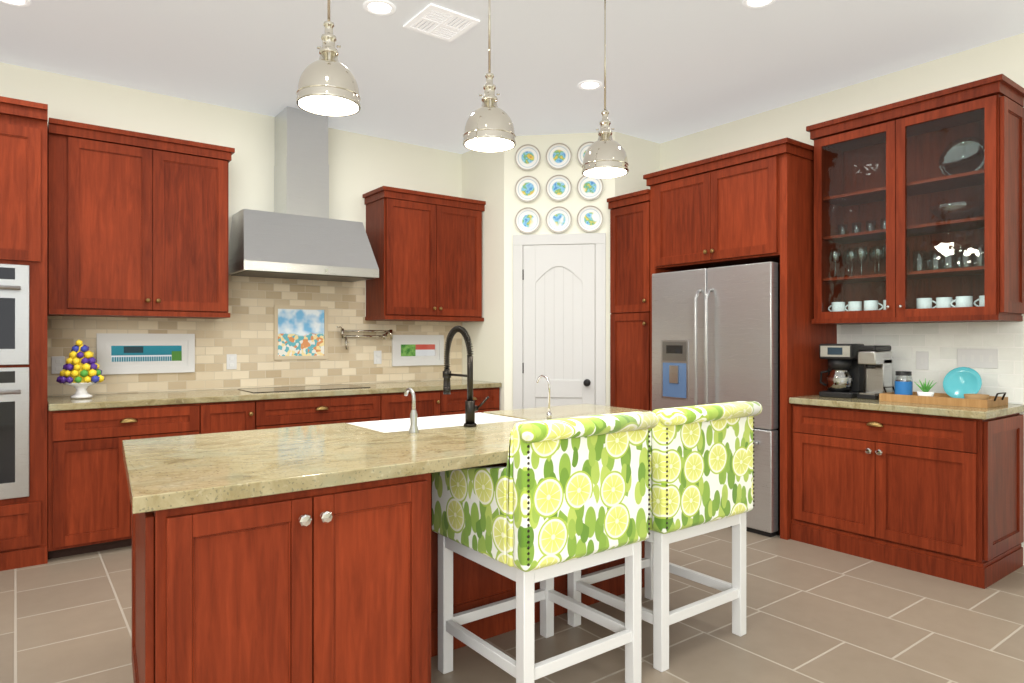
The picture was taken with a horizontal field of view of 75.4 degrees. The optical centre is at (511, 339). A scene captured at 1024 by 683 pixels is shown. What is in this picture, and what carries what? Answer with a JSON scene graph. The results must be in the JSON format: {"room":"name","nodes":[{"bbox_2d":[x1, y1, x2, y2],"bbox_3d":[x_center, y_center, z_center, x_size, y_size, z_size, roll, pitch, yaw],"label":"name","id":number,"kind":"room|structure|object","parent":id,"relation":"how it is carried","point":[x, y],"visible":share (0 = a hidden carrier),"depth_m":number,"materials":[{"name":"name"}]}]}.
{"room":"kitchen","nodes":[
{"label":"kitchen","id":0,"kind":"room"},
{"bbox_2d":[0,62,461,396],"bbox_3d":[-3.098,-0.235,4.364,6.680,3.050,0.100,0,0,-37],"label":"wall","id":1,"kind":"structure","parent":0,"point":[360,165],"depth_m":5.08,"materials":[{"name":"white paint"}]},
{"bbox_2d":[47,118,234,318],"bbox_3d":[-2.500,-0.754,4.497,1.073,1.192,0.401,0,0,-37],"label":"upper cabinet","id":2,"kind":"object","parent":1,"relation":"attached to","point":[137,224],"visible":0.98,"depth_m":4.32,"materials":[{"name":"brown wood"}]},
{"bbox_2d":[47,275,461,395],"bbox_3d":[-1.765,-0.070,5.295,3.226,0.879,0.010,0,0,-37],"label":"tile","id":3,"kind":"structure","parent":1,"relation":"attached to","point":[244,332],"depth_m":5.15,"materials":[{"name":"tile"}]},
{"bbox_2d":[52,356,64,373],"bbox_3d":[-2.991,0.165,4.363,0.072,0.115,0.009,0,0,-37],"label":"light switch","id":4,"kind":"object","parent":3,"relation":"attached to","point":[58,362],"visible":0.96,"depth_m":4.36,"materials":[{"name":"white paint"}]},
{"bbox_2d":[96,333,194,374],"bbox_3d":[-2.572,0.095,4.671,0.610,0.280,0.020,0,0,-37],"label":"framed picture","id":5,"kind":"object","parent":3,"relation":"attached to","point":[120,353],"visible":0.96,"depth_m":4.66,"materials":[{"name":"white paint"}]},
{"bbox_2d":[227,354,236,368],"bbox_3d":[-2.123,0.165,5.014,0.072,0.115,0.009,0,0,-37],"label":"electrical outlet","id":6,"kind":"object","parent":3,"relation":"attached to","point":[231,361],"visible":1,"depth_m":5.01,"materials":[{"name":"white paint"}]},
{"bbox_2d":[274,305,327,359],"bbox_3d":[-1.696,-0.060,5.332,0.435,0.430,0.014,0,0,-37],"label":"art","id":7,"kind":"object","parent":3,"relation":"attached to","point":[300,332],"visible":1,"depth_m":5.33,"materials":[{"name":"multicoloured"}]},
{"bbox_2d":[337,326,392,349],"bbox_3d":[-1.242,-0.015,5.618,0.538,0.194,0.101,0,0,-37],"label":"pot filler","id":8,"kind":"object","parent":3,"relation":"attached to","point":[387,334],"visible":1,"depth_m":5.59,"materials":[{"name":"silver metal"}]},
{"bbox_2d":[374,351,381,363],"bbox_3d":[-1.163,0.150,5.734,0.072,0.115,0.009,0,0,-37],"label":"electrical outlet","id":9,"kind":"object","parent":3,"relation":"attached to","point":[377,357],"visible":1,"depth_m":5.73,"materials":[{"name":"white paint"}]},
{"bbox_2d":[392,335,443,365],"bbox_3d":[-0.844,0.092,5.967,0.520,0.275,0.020,0,0,-37],"label":"framed picture","id":10,"kind":"object","parent":3,"relation":"attached to","point":[413,350],"visible":0.96,"depth_m":5.96,"materials":[{"name":"white paint"}]},
{"bbox_2d":[228,107,378,281],"bbox_3d":[-1.601,-1.122,5.102,1.020,1.272,0.512,0,0,-37],"label":"range hood","id":11,"kind":"object","parent":1,"relation":"attached to","point":[297,233],"visible":0.96,"depth_m":5.03,"materials":[{"name":"metal"}]},
{"bbox_2d":[363,186,485,321],"bbox_3d":[-0.749,-0.707,5.811,1.025,1.077,0.401,0,0,-37],"label":"upper cabinet","id":12,"kind":"object","parent":1,"relation":"attached to","point":[426,247],"visible":1,"depth_m":5.62,"materials":[{"name":"brown wood"}]},
{"bbox_2d":[462,150,503,409],"bbox_3d":[-0.232,-0.235,6.026,0.100,3.050,0.680,0,0,-37],"label":"wall","id":13,"kind":"structure","parent":0,"point":[482,176],"depth_m":5.90,"materials":[{"name":"white paint"}]},
{"bbox_2d":[0,527,1023,682],"bbox_3d":[-0.052,1.340,1.336,7.920,0.100,8.600,0,0,-37],"label":"floor","id":14,"kind":"structure","parent":0,"point":[816,614],"depth_m":2.96,"materials":[{"name":"tile"}]},
{"bbox_2d":[0,96,47,570],"bbox_3d":[-3.181,-0.030,3.797,0.830,2.640,0.704,0,0,-37],"label":"tall cabinet","id":15,"kind":"object","parent":14,"relation":"on","point":[23,333],"visible":1,"depth_m":3.75,"materials":[{"name":"brown wood"}]},
{"bbox_2d":[47,403,214,558],"bbox_3d":[-2.514,0.850,4.331,0.870,0.880,0.630,0,0,-37],"label":"base cabinet","id":16,"kind":"object","parent":14,"relation":"on","point":[89,508],"depth_m":3.97,"materials":[{"name":"brown wood"}]},
{"bbox_2d":[47,379,501,410],"bbox_3d":[-1.569,0.390,5.031,3.222,0.040,0.644,0,0,-37],"label":"countertop","id":17,"kind":"structure","parent":16,"relation":"on","point":[148,399],"depth_m":4.50,"materials":[{"name":"beige stone"}]},
{"bbox_2d":[56,340,104,397],"bbox_3d":[-2.735,0.180,4.201,0.260,0.368,0.252,0,0,-37],"label":"topiary","id":18,"kind":"object","parent":17,"relation":"on","point":[81,372],"visible":1,"depth_m":4.15,"materials":[{"name":"multicoloured"}]},
{"bbox_2d":[235,383,362,390],"bbox_3d":[-1.578,0.368,5.054,0.880,0.004,0.420,0,0,-37],"label":"cooktop","id":19,"kind":"object","parent":17,"relation":"in","point":[314,387],"depth_m":4.99,"materials":[{"name":"metal"}]},
{"bbox_2d":[215,399,266,432],"bbox_3d":[-2.076,0.850,4.660,0.478,0.880,0.630,0,0,-37],"label":"base cabinet","id":20,"kind":"object","parent":14,"relation":"on","point":[229,417],"depth_m":4.46,"materials":[{"name":"brown wood"}]},
{"bbox_2d":[267,395,390,428],"bbox_3d":[-1.564,0.850,5.044,1.054,0.880,0.630,0,0,-37],"label":"base cabinet","id":21,"kind":"object","parent":14,"relation":"on","point":[281,413],"depth_m":4.82,"materials":[{"name":"brown wood"}]},
{"bbox_2d":[132,423,644,682],"bbox_3d":[-0.213,0.850,2.689,2.378,0.880,1.035,0,0,-37],"label":"kitchen island","id":22,"kind":"object","parent":14,"relation":"on","point":[303,554],"depth_m":1.84,"materials":[{"name":"brown wood"}]},
{"bbox_2d":[122,404,625,455],"bbox_3d":[-0.396,0.390,2.978,2.381,0.040,0.400,0,0,-37],"label":"island countertop","id":23,"kind":"structure","parent":22,"relation":"on","point":[261,436],"depth_m":2.59,"materials":[{"name":"beige stone"}]},
{"bbox_2d":[348,412,525,432],"bbox_3d":[-0.335,0.502,3.038,0.744,0.255,0.417,0,0,-37],"label":"sink basin","id":24,"kind":"object","parent":23,"relation":"in","point":[393,425],"visible":0.15,"depth_m":3.21,"materials":[{"name":"white ceramic"}]},
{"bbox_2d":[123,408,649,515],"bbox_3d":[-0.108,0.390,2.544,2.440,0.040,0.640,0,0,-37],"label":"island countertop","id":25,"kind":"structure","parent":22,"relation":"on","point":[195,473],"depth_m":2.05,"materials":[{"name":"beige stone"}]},
{"bbox_2d":[404,388,418,432],"bbox_3d":[-0.410,0.281,2.671,0.040,0.177,0.095,0,0,-37],"label":"soap dispenser","id":26,"kind":"object","parent":25,"relation":"on","point":[413,428],"visible":1,"depth_m":2.64,"materials":[{"name":"metal"}]},
{"bbox_2d":[443,326,488,426],"bbox_3d":[-0.211,0.153,2.916,0.107,0.433,0.244,0,0,-37],"label":"faucet","id":27,"kind":"object","parent":25,"relation":"on","point":[471,408],"visible":1,"depth_m":2.84,"materials":[{"name":"brown metal"}]},
{"bbox_2d":[536,375,551,418],"bbox_3d":[0.150,0.267,3.125,0.024,0.204,0.105,0,0,-37],"label":"filter faucet","id":28,"kind":"object","parent":25,"relation":"on","point":[549,414],"visible":1,"depth_m":3.09,"materials":[{"name":"silver metal"}]},
{"bbox_2d":[391,391,450,419],"bbox_3d":[-0.981,0.850,5.481,0.656,0.880,0.630,0,0,-37],"label":"base cabinet","id":29,"kind":"object","parent":14,"relation":"on","point":[428,403],"depth_m":5.30,"materials":[{"name":"brown wood"}]},
{"bbox_2d":[451,387,499,414],"bbox_3d":[-0.551,0.850,5.803,0.666,0.880,0.630,0,0,-37],"label":"base cabinet","id":30,"kind":"object","parent":14,"relation":"on","point":[458,398],"depth_m":5.62,"materials":[{"name":"brown wood"}]},
{"bbox_2d":[432,411,658,682],"bbox_3d":[0.112,0.778,2.518,0.637,1.024,0.636,0,0,-37],"label":"stool","id":31,"kind":"object","parent":14,"relation":"on","point":[549,502],"visible":1,"depth_m":2.31,"materials":[{"name":"fabric"}]},
{"bbox_2d":[568,401,761,671],"bbox_3d":[0.654,0.778,2.937,0.637,1.024,0.636,0,0,-37],"label":"stool","id":32,"kind":"object","parent":14,"relation":"on","point":[701,468],"visible":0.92,"depth_m":2.69,"materials":[{"name":"fabric"}]},
{"bbox_2d":[652,262,779,536],"bbox_3d":[1.621,0.390,4.878,0.754,1.800,1.010,0,0,-37],"label":"fridge","id":33,"kind":"object","parent":14,"relation":"on","point":[715,335],"visible":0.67,"depth_m":4.54,"materials":[{"name":"silver metal"}]},
{"bbox_2d":[607,137,836,539],"bbox_3d":[1.538,0.000,5.071,0.689,2.580,1.628,0,0,-37],"label":"surround","id":34,"kind":"object","parent":14,"relation":"on","point":[752,204],"visible":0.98,"depth_m":4.62,"materials":[{"name":"brown wood"}]},
{"bbox_2d":[789,395,1023,588],"bbox_3d":[2.353,0.830,4.018,0.631,0.920,1.085,0,0,-37],"label":"base cabinet","id":35,"kind":"object","parent":14,"relation":"on","point":[934,490],"visible":0.96,"depth_m":3.73,"materials":[{"name":"brown wood"}]},
{"bbox_2d":[819,344,864,397],"bbox_3d":[2.148,0.197,4.339,0.253,0.345,0.227,0,0,-45],"label":"coffee maker","id":36,"kind":"object","parent":35,"relation":"on","point":[846,375],"visible":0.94,"depth_m":4.25,"materials":[{"name":"black plastic"}]},
{"bbox_2d":[857,345,891,399],"bbox_3d":[2.304,0.202,4.203,0.230,0.335,0.112,0,0,-37],"label":"pod coffee maker","id":37,"kind":"object","parent":35,"relation":"on","point":[876,360],"visible":0.88,"depth_m":4.17,"materials":[{"name":"silver plastic"}]},
{"bbox_2d":[879,386,1007,407],"bbox_3d":[2.528,0.330,3.896,0.320,0.079,0.602,0,0,-37],"label":"wood tray","id":38,"kind":"object","parent":35,"relation":"on","point":[948,400],"visible":0.92,"depth_m":3.77,"materials":[{"name":"brown wood"}]},
{"bbox_2d":[895,367,988,399],"bbox_3d":[2.532,0.257,3.898,0.209,0.199,0.498,0,0,-37],"label":"decorative items","id":39,"kind":"object","parent":38,"relation":"on","point":[963,382],"visible":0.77,"depth_m":3.90,"materials":[{"name":"blue"}]},
{"bbox_2d":[0,0,1023,153],"bbox_3d":[-0.052,-1.810,1.336,7.920,0.100,8.600,0,0,-37],"label":"ceiling","id":40,"kind":"structure","parent":0,"point":[675,69],"depth_m":4.05,"materials":[{"name":"white paint"}]},
{"bbox_2d":[0,0,30,6],"bbox_3d":[-2.578,-1.756,3.404,0.170,0.006,0.170,0,0,-37],"label":"recessed light","id":41,"kind":"object","parent":40,"relation":"in","point":[21,3],"visible":1,"depth_m":3.45,"materials":[{"name":"white"}]},
{"bbox_2d":[296,0,360,116],"bbox_3d":[-0.650,-1.294,2.350,0.224,0.929,0.224,0,0,-37],"label":"pendant light","id":42,"kind":"object","parent":40,"relation":"hanging from","point":[327,84],"visible":1,"depth_m":2.30,"materials":[{"name":"silver metal"}]},
{"bbox_2d":[363,0,395,15],"bbox_3d":[-0.700,-1.756,3.500,0.170,0.006,0.170,0,0,-37],"label":"recessed light","id":43,"kind":"object","parent":40,"relation":"in","point":[379,7],"visible":1,"depth_m":3.50,"materials":[{"name":"white"}]},
{"bbox_2d":[403,3,479,41],"bbox_3d":[-0.393,-1.755,3.674,0.310,0.009,0.310,0,0,-37],"label":"ceiling vent","id":44,"kind":"object","parent":40,"relation":"in","point":[437,21],"visible":1,"depth_m":3.66,"materials":[{"name":"white metal"}]},
{"bbox_2d":[463,0,515,152],"bbox_3d":[-0.094,-1.287,2.767,0.224,0.944,0.224,0,0,-37],"label":"pendant light","id":45,"kind":"object","parent":40,"relation":"hanging from","point":[489,126],"visible":1,"depth_m":2.72,"materials":[{"name":"silver metal"}]},
{"bbox_2d":[578,80,601,89],"bbox_3d":[0.538,-1.756,4.566,0.170,0.006,0.170,0,0,-37],"label":"recessed light","id":46,"kind":"object","parent":40,"relation":"in","point":[590,85],"visible":1,"depth_m":4.56,"materials":[{"name":"white"}]},
{"bbox_2d":[582,0,628,178],"bbox_3d":[0.446,-1.280,3.172,0.224,0.959,0.224,0,0,-37],"label":"pendant light","id":47,"kind":"object","parent":40,"relation":"hanging from","point":[605,156],"visible":1,"depth_m":3.12,"materials":[{"name":"silver metal"}]},
{"bbox_2d":[743,0,775,8],"bbox_3d":[1.282,-1.756,3.424,0.170,0.006,0.170,0,0,-37],"label":"recessed light","id":48,"kind":"object","parent":40,"relation":"in","point":[753,4],"visible":1,"depth_m":3.46,"materials":[{"name":"white"}]},
{"bbox_2d":[504,132,614,409],"bbox_3d":[0.408,-0.235,5.707,0.948,3.050,0.100,0,0,8],"label":"wall","id":49,"kind":"structure","parent":0,"point":[574,202],"depth_m":5.68,"materials":[{"name":"white paint"}]},
{"bbox_2d":[515,144,540,169],"bbox_3d":[0.136,-1.565,5.678,0.226,0.226,0.026,0,0,8],"label":"decorative plate","id":50,"kind":"object","parent":49,"relation":"attached to","point":[527,156],"visible":0.96,"depth_m":5.68,"materials":[{"name":"ceramic"}]},
{"bbox_2d":[515,175,540,201],"bbox_3d":[0.136,-1.295,5.678,0.226,0.226,0.026,0,0,8],"label":"decorative plate","id":51,"kind":"object","parent":49,"relation":"attached to","point":[527,188],"visible":0.96,"depth_m":5.68,"materials":[{"name":"ceramic"}]},
{"bbox_2d":[515,207,540,232],"bbox_3d":[0.136,-1.025,5.678,0.226,0.226,0.026,0,0,8],"label":"decorative plate","id":52,"kind":"object","parent":49,"relation":"attached to","point":[527,219],"visible":0.94,"depth_m":5.68,"materials":[{"name":"ceramic"}]},
{"bbox_2d":[545,143,571,168],"bbox_3d":[0.399,-1.565,5.640,0.226,0.226,0.026,0,0,8],"label":"decorative plate","id":53,"kind":"object","parent":49,"relation":"attached to","point":[558,156],"visible":0.94,"depth_m":5.64,"materials":[{"name":"white ceramic"}]},
{"bbox_2d":[545,174,571,200],"bbox_3d":[0.399,-1.295,5.640,0.226,0.226,0.026,0,0,8],"label":"decorative plate","id":54,"kind":"object","parent":49,"relation":"attached to","point":[558,187],"visible":0.92,"depth_m":5.64,"materials":[{"name":"ceramic"}]},
{"bbox_2d":[545,206,571,232],"bbox_3d":[0.399,-1.025,5.640,0.226,0.226,0.026,0,0,8],"label":"decorative plate","id":55,"kind":"object","parent":49,"relation":"attached to","point":[558,219],"visible":0.96,"depth_m":5.64,"materials":[{"name":"ceramic"}]},
{"bbox_2d":[513,233,605,408],"bbox_3d":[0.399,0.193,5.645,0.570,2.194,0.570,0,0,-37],"label":"pantry door","id":56,"kind":"structure","parent":49,"relation":"in","point":[559,312],"depth_m":5.64,"materials":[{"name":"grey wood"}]},
{"bbox_2d":[577,141,593,164],"bbox_3d":[0.661,-1.565,5.603,0.226,0.226,0.026,0,0,8],"label":"decorative plate","id":57,"kind":"object","parent":49,"relation":"attached to","point":[583,148],"visible":0.21,"depth_m":5.61,"materials":[{"name":"white ceramic"}]},
{"bbox_2d":[577,205,603,231],"bbox_3d":[0.661,-1.025,5.603,0.226,0.226,0.026,0,0,8],"label":"decorative plate","id":58,"kind":"object","parent":49,"relation":"attached to","point":[590,218],"visible":0.94,"depth_m":5.60,"materials":[{"name":"ceramic"}]},
{"bbox_2d":[577,176,603,199],"bbox_3d":[0.661,-1.295,5.603,0.226,0.226,0.026,0,0,8],"label":"decorative plate","id":59,"kind":"object","parent":49,"relation":"attached to","point":[588,188],"visible":0.81,"depth_m":5.61,"materials":[{"name":"ceramic"}]},
{"bbox_2d":[615,132,659,196],"bbox_3d":[1.068,-0.235,5.801,0.570,3.050,0.100,0,0,-37],"label":"wall","id":60,"kind":"structure","parent":0,"point":[643,156],"depth_m":5.75,"materials":[{"name":"white paint"}]},
{"bbox_2d":[660,33,1023,564],"bbox_3d":[3.481,-0.235,3.142,0.100,3.050,7.250,0,0,-37],"label":"wall","id":61,"kind":"structure","parent":0,"point":[1005,56],"depth_m":4.57,"materials":[{"name":"white paint"}]},
{"bbox_2d":[806,74,1023,324],"bbox_3d":[2.449,-0.764,4.090,0.411,1.312,1.095,0,0,-37],"label":"upper cabinet","id":62,"kind":"object","parent":61,"relation":"attached to","point":[877,164],"visible":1,"depth_m":4.01,"materials":[{"name":"brown wood"}]},
{"bbox_2d":[828,136,984,311],"bbox_3d":[2.453,-0.689,4.109,0.290,1.046,0.952,0,0,-37],"label":"glassware","id":63,"kind":"object","parent":62,"relation":"in","point":[968,303],"depth_m":3.96,"materials":[{"name":"white"}]},
{"bbox_2d":[837,321,1023,403],"bbox_3d":[2.605,0.132,4.218,0.010,0.475,1.073,0,0,-37],"label":"tile","id":64,"kind":"structure","parent":61,"relation":"attached to","point":[941,343],"depth_m":4.10,"materials":[{"name":"white tile"}]},
{"bbox_2d":[916,351,928,369],"bbox_3d":[2.604,0.130,4.203,0.008,0.115,0.072,0,0,-37],"label":"electrical outlet","id":65,"kind":"object","parent":64,"relation":"attached to","point":[922,360],"visible":1,"depth_m":4.20,"materials":[{"name":"white paint"}]},
{"bbox_2d":[957,349,997,368],"bbox_3d":[2.785,0.111,3.962,0.008,0.112,0.206,0,0,-37],"label":"light switch","id":66,"kind":"object","parent":64,"relation":"attached to","point":[978,358],"visible":1,"depth_m":3.96,"materials":[{"name":"white paint"}]}
]}

